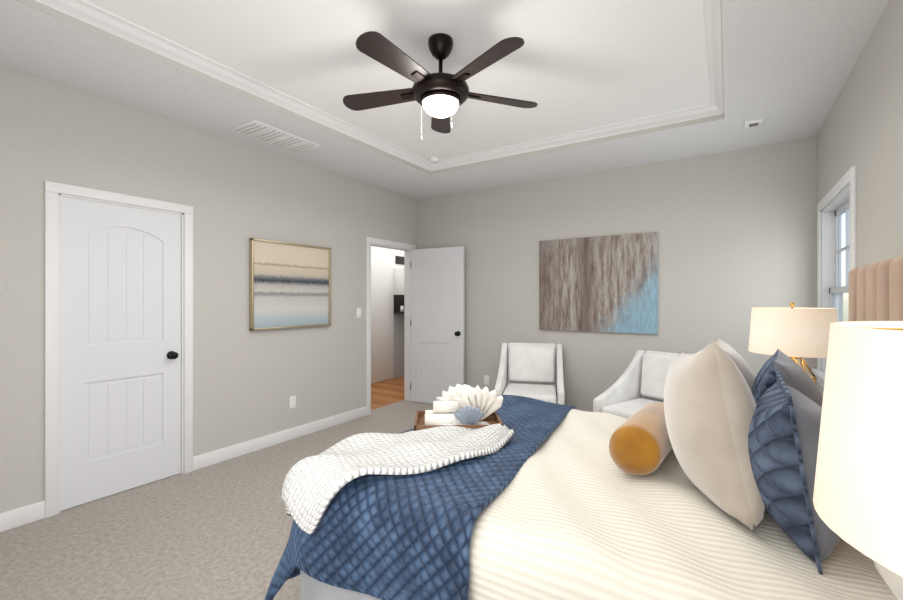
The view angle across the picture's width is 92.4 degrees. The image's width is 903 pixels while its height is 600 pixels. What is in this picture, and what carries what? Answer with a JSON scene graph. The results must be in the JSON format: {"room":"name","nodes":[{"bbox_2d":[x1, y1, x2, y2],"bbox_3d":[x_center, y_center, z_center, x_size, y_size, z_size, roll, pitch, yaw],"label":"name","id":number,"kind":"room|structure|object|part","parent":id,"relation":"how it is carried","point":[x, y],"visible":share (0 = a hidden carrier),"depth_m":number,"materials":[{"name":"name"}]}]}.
{"room":"bedroom","nodes":[
{"label":"bedroom","id":0,"kind":"room"},
{"bbox_2d":[0,65,418,512],"bbox_3d":[-1.908,-0.210,3.803,0.120,3.140,5.440,0,0,33],"label":"wall","id":1,"kind":"structure","parent":0,"point":[247,382],"depth_m":3.56,"materials":[{"name":"paint"}]},
{"bbox_2d":[0,501,44,531],"bbox_3d":[-2.888,1.305,2.151,0.016,0.110,1.300,0,0,33],"label":"baseboard","id":2,"kind":"structure","parent":1,"relation":"attached to","point":[20,516],"depth_m":2.61,"materials":[{"name":"white wood"}]},
{"bbox_2d":[45,181,192,517],"bbox_3d":[-2.347,0.307,3.102,0.138,2.105,0.885,0,0,33],"label":"door frame","id":3,"kind":"structure","parent":1,"relation":"attached to","point":[53,190],"depth_m":2.76,"materials":[{"name":"white wood"}]},
{"bbox_2d":[60,196,180,510],"bbox_3d":[-2.329,0.340,3.091,0.177,2.028,0.725,0,0,33],"label":"door","id":4,"kind":"structure","parent":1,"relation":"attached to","point":[120,348],"depth_m":3.04,"materials":[{"name":"white wood"}]},
{"bbox_2d":[193,406,366,470],"bbox_3d":[-1.529,1.305,4.267,0.016,0.110,1.960,0,0,33],"label":"baseboard","id":5,"kind":"structure","parent":1,"relation":"attached to","point":[220,455],"depth_m":4.03,"materials":[{"name":"white wood"}]},
{"bbox_2d":[249,238,330,329],"bbox_3d":[-1.541,-0.140,4.222,0.045,0.820,0.900,0,0,33],"label":"picture frame","id":6,"kind":"object","parent":1,"relation":"attached to","point":[289,285],"visible":1,"depth_m":4.16,"materials":[{"name":"beige"}]},
{"bbox_2d":[290,395,295,408],"bbox_3d":[-1.554,1.000,4.236,0.008,0.120,0.070,0,0,33],"label":"electrical outlet","id":7,"kind":"object","parent":1,"relation":"attached to","point":[292,401],"visible":1,"depth_m":4.23,"materials":[{"name":"white plastic"}]},
{"bbox_2d":[357,308,360,317],"bbox_3d":[-1.066,0.150,4.992,0.011,0.120,0.070,0,0,33],"label":"switch plate","id":8,"kind":"object","parent":1,"relation":"attached to","point":[358,312],"visible":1,"depth_m":4.99,"materials":[{"name":"white plastic"}]},
{"bbox_2d":[15,0,724,174],"bbox_3d":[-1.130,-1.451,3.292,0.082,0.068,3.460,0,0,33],"label":"crown molding","id":9,"kind":"structure","parent":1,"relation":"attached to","point":[100,18],"depth_m":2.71,"materials":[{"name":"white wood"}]},
{"bbox_2d":[366,237,415,414],"bbox_3d":[-0.795,0.307,5.519,0.138,2.105,0.940,0,0,33],"label":"door frame","id":10,"kind":"structure","parent":1,"relation":"attached to","point":[382,243],"depth_m":5.65,"materials":[{"name":"white wood"}]},
{"bbox_2d":[0,0,888,199],"bbox_3d":[-0.082,-1.580,2.631,4.220,0.400,5.200,0,0,33],"label":"ceiling tray","id":11,"kind":"object","parent":1,"relation":"attached to","point":[569,66],"visible":0.83,"depth_m":2.71,"materials":[{"name":"paint"}]},
{"bbox_2d":[229,120,321,152],"bbox_3d":[-1.476,-1.371,3.680,0.340,0.019,0.660,0,0,33],"label":"ceiling air vent","id":12,"kind":"object","parent":11,"relation":"attached to","point":[258,130],"visible":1,"depth_m":3.62,"materials":[{"name":"white metal"}]},
{"bbox_2d":[429,156,439,162],"bbox_3d":[-0.178,-1.468,4.535,0.120,0.035,0.120,0,0,33],"label":"smoke detector","id":13,"kind":"object","parent":11,"relation":"attached to","point":[433,159],"visible":1,"depth_m":4.50,"materials":[{"name":"white plastic"}]},
{"bbox_2d":[343,31,536,139],"bbox_3d":[-0.092,-1.202,2.440,1.187,0.565,1.147,0,0,33],"label":"ceiling fan","id":14,"kind":"object","parent":11,"relation":"hanging from","point":[440,97],"visible":1,"depth_m":2.38,"materials":[{"name":"brown metal"}]},
{"bbox_3d":[-0.417,-1.196,2.582,0.500,0.016,0.140,0,-12,17],"label":"blade","id":15,"kind":"part","parent":14,"relation":"part of","materials":[{"name":"black wood"}]},
{"bbox_3d":[-0.272,-1.196,2.171,0.140,0.016,0.500,-15,-8,34],"label":"blade","id":16,"kind":"part","parent":14,"relation":"part of","materials":[{"name":"black wood"}]},
{"bbox_3d":[-0.071,-1.196,2.846,0.140,0.016,0.500,12,0,-1],"label":"blade","id":17,"kind":"part","parent":14,"relation":"part of","materials":[{"name":"black"}]},
{"bbox_3d":[-0.062,-1.202,2.476,0.330,0.565,0.330,0,0,33],"label":"motor","id":18,"kind":"part","parent":14,"relation":"part of","materials":[{"name":"brown metal"}]},
{"bbox_3d":[0.163,-1.196,2.182,0.140,0.016,0.500,-15,9,-36],"label":"blade","id":19,"kind":"part","parent":14,"relation":"part of","materials":[{"name":"black wood"}]},
{"bbox_3d":[0.287,-1.196,2.599,0.500,0.016,0.140,0,12,-19],"label":"blade","id":20,"kind":"part","parent":14,"relation":"part of","materials":[{"name":"black wood"}]},
{"bbox_2d":[744,118,763,128],"bbox_3d":[2.344,-1.369,3.355,0.120,0.023,0.120,0,0,33],"label":"air vent","id":21,"kind":"object","parent":11,"relation":"attached to","point":[753,123],"depth_m":3.33,"materials":[{"name":"white"}]},
{"bbox_2d":[430,105,709,170],"bbox_3d":[0.897,-1.451,3.998,2.550,0.068,0.082,0,0,33],"label":"crown molding","id":22,"kind":"structure","parent":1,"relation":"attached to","point":[697,112],"depth_m":3.83,"materials":[{"name":"white wood"}]},
{"bbox_2d":[702,0,723,115],"bbox_3d":[1.107,-1.451,1.856,0.082,0.068,3.460,0,0,33],"label":"crown molding","id":23,"kind":"structure","parent":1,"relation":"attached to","point":[711,8],"depth_m":2.54,"materials":[{"name":"white wood"}]},
{"bbox_2d":[0,400,432,599],"bbox_3d":[-0.082,1.390,2.631,4.460,0.060,5.440,0,0,33],"label":"floor","id":24,"kind":"structure","parent":0,"point":[220,531],"depth_m":2.48,"materials":[{"name":"beige carpet"}]},
{"bbox_2d":[494,342,563,404],"bbox_3d":[0.829,0.921,4.534,0.660,0.878,0.850,0,0,13],"label":"chair","id":25,"kind":"object","parent":24,"relation":"on","point":[533,370],"visible":0.58,"depth_m":4.69,"materials":[{"name":"white fabric"}]},
{"bbox_2d":[264,256,902,599],"bbox_3d":[0.647,0.605,1.859,2.149,1.510,1.883,0,0,33],"label":"bed","id":26,"kind":"object","parent":24,"relation":"on","point":[698,483],"visible":0.94,"depth_m":1.35,"materials":[{"name":"grey fabric"}]},
{"bbox_2d":[663,340,768,535],"bbox_3d":[0.894,0.430,1.494,0.270,0.540,0.540,-9,-13,16],"label":"pillow","id":27,"kind":"object","parent":26,"relation":"on","point":[712,420],"depth_m":1.30,"materials":[{"name":"beige fabric"}]},
{"bbox_2d":[751,347,832,513],"bbox_3d":[1.324,0.465,1.693,0.240,0.520,0.520,-13,-8,38],"label":"pillow","id":28,"kind":"object","parent":26,"relation":"on","point":[792,374],"depth_m":1.57,"materials":[{"name":"fabric"}]},
{"bbox_2d":[740,370,860,584],"bbox_3d":[1.014,0.470,1.274,0.270,0.460,0.470,-10,-5,33],"label":"pillow","id":29,"kind":"object","parent":26,"relation":"on","point":[779,432],"depth_m":1.15,"materials":[{"name":"fabric"}]},
{"bbox_3d":[1.483,0.580,1.306,0.145,1.460,1.680,0,0,33],"label":"headboard","id":30,"kind":"part","parent":26,"relation":"part of","materials":[{"name":"fabric"}]},
{"bbox_2d":[593,350,679,418],"bbox_3d":[1.764,0.921,3.743,0.850,0.878,0.660,0,0,-36],"label":"chair","id":31,"kind":"object","parent":24,"relation":"on","point":[637,385],"visible":0.27,"depth_m":3.93,"materials":[{"name":"white fabric"}]},
{"bbox_3d":[1.955,1.050,2.441,0.527,0.620,0.540,0,0,33],"label":"nightstand","id":32,"kind":"object","parent":24,"relation":"on","visible":0},
{"bbox_2d":[748,302,837,382],"bbox_3d":[1.927,0.377,2.447,0.410,0.727,0.410,0,0,33],"label":"light","id":33,"kind":"object","parent":32,"relation":"on","point":[800,362],"depth_m":2.30,"materials":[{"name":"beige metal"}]},
{"bbox_3d":[1.927,0.172,2.447,0.410,0.255,0.410,0,0,33],"label":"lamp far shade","id":34,"kind":"part","parent":33,"relation":"part of","materials":[{"name":"white fabric"}]},
{"bbox_3d":[0.674,1.050,0.446,0.527,0.620,0.520,0,0,33],"label":"nightstand","id":35,"kind":"object","parent":24,"relation":"on","visible":0},
{"bbox_2d":[813,321,902,599],"bbox_3d":[0.729,0.366,0.506,0.470,0.747,0.470,0,0,33],"label":"light","id":36,"kind":"object","parent":35,"relation":"on","point":[858,496],"depth_m":0.53,"materials":[{"name":"beige fabric"}]},
{"bbox_3d":[0.729,0.366,0.506,0.400,0.747,0.352,0,0,33],"label":"lamp near base","id":37,"kind":"part","parent":36,"relation":"part of","materials":[{"name":"white fabric"}]},
{"bbox_2d":[371,376,403,409],"bbox_3d":[-1.077,1.390,6.300,1.180,0.060,4.300,0,0,33],"label":"floor","id":38,"kind":"structure","parent":0,"point":[387,392],"depth_m":6.36,"materials":[{"name":"brown wood"}]},
{"bbox_2d":[371,246,403,267],"bbox_3d":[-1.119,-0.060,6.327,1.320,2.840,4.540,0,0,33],"label":"ceiling","id":39,"kind":"structure","parent":0,"point":[380,251],"depth_m":7.39,"materials":[{"name":"white paint"}]},
{"bbox_2d":[371,254,403,383],"bbox_3d":[-0.777,0.295,7.564,0.320,2.130,1.850,0,0,33],"label":"wall","id":40,"kind":"structure","parent":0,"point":[387,320],"depth_m":7.33,"materials":[{"name":"white paint"}]},
{"bbox_2d":[419,138,815,411],"bbox_3d":[1.355,-0.210,4.870,4.220,3.140,0.120,0,0,33],"label":"wall","id":41,"kind":"structure","parent":0,"point":[735,230],"depth_m":4.33,"materials":[{"name":"paint"}]},
{"bbox_2d":[411,246,464,403],"bbox_3d":[-0.191,0.340,5.629,0.784,2.028,0.177,0,0,28],"label":"door","id":42,"kind":"structure","parent":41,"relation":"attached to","point":[437,321],"depth_m":5.61,"materials":[{"name":"white wood"}]},
{"bbox_2d":[484,375,488,384],"bbox_3d":[0.433,1.000,5.386,0.070,0.120,0.008,0,0,33],"label":"electrical outlet","id":43,"kind":"object","parent":41,"relation":"attached to","point":[486,379],"visible":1,"depth_m":5.38,"materials":[{"name":"white plastic"}]},
{"bbox_2d":[539,232,657,333],"bbox_3d":[1.541,-0.170,4.658,1.240,1.020,0.035,0,0,33],"label":"picture","id":44,"kind":"object","parent":41,"relation":"attached to","point":[609,283],"visible":0.86,"depth_m":4.61,"materials":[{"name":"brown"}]},
{"bbox_2d":[816,0,902,396],"bbox_3d":[1.744,-0.210,1.459,0.120,3.140,5.440,0,0,33],"label":"wall","id":45,"kind":"structure","parent":0,"point":[861,129],"depth_m":2.21,"materials":[{"name":"paint"}]},
{"bbox_2d":[812,166,855,387],"bbox_3d":[2.699,-0.055,2.991,0.170,1.450,1.230,0,0,33],"label":"window","id":46,"kind":"structure","parent":45,"relation":"in","point":[833,211],"depth_m":3.35,"materials":[{"name":"white"}]}
]}

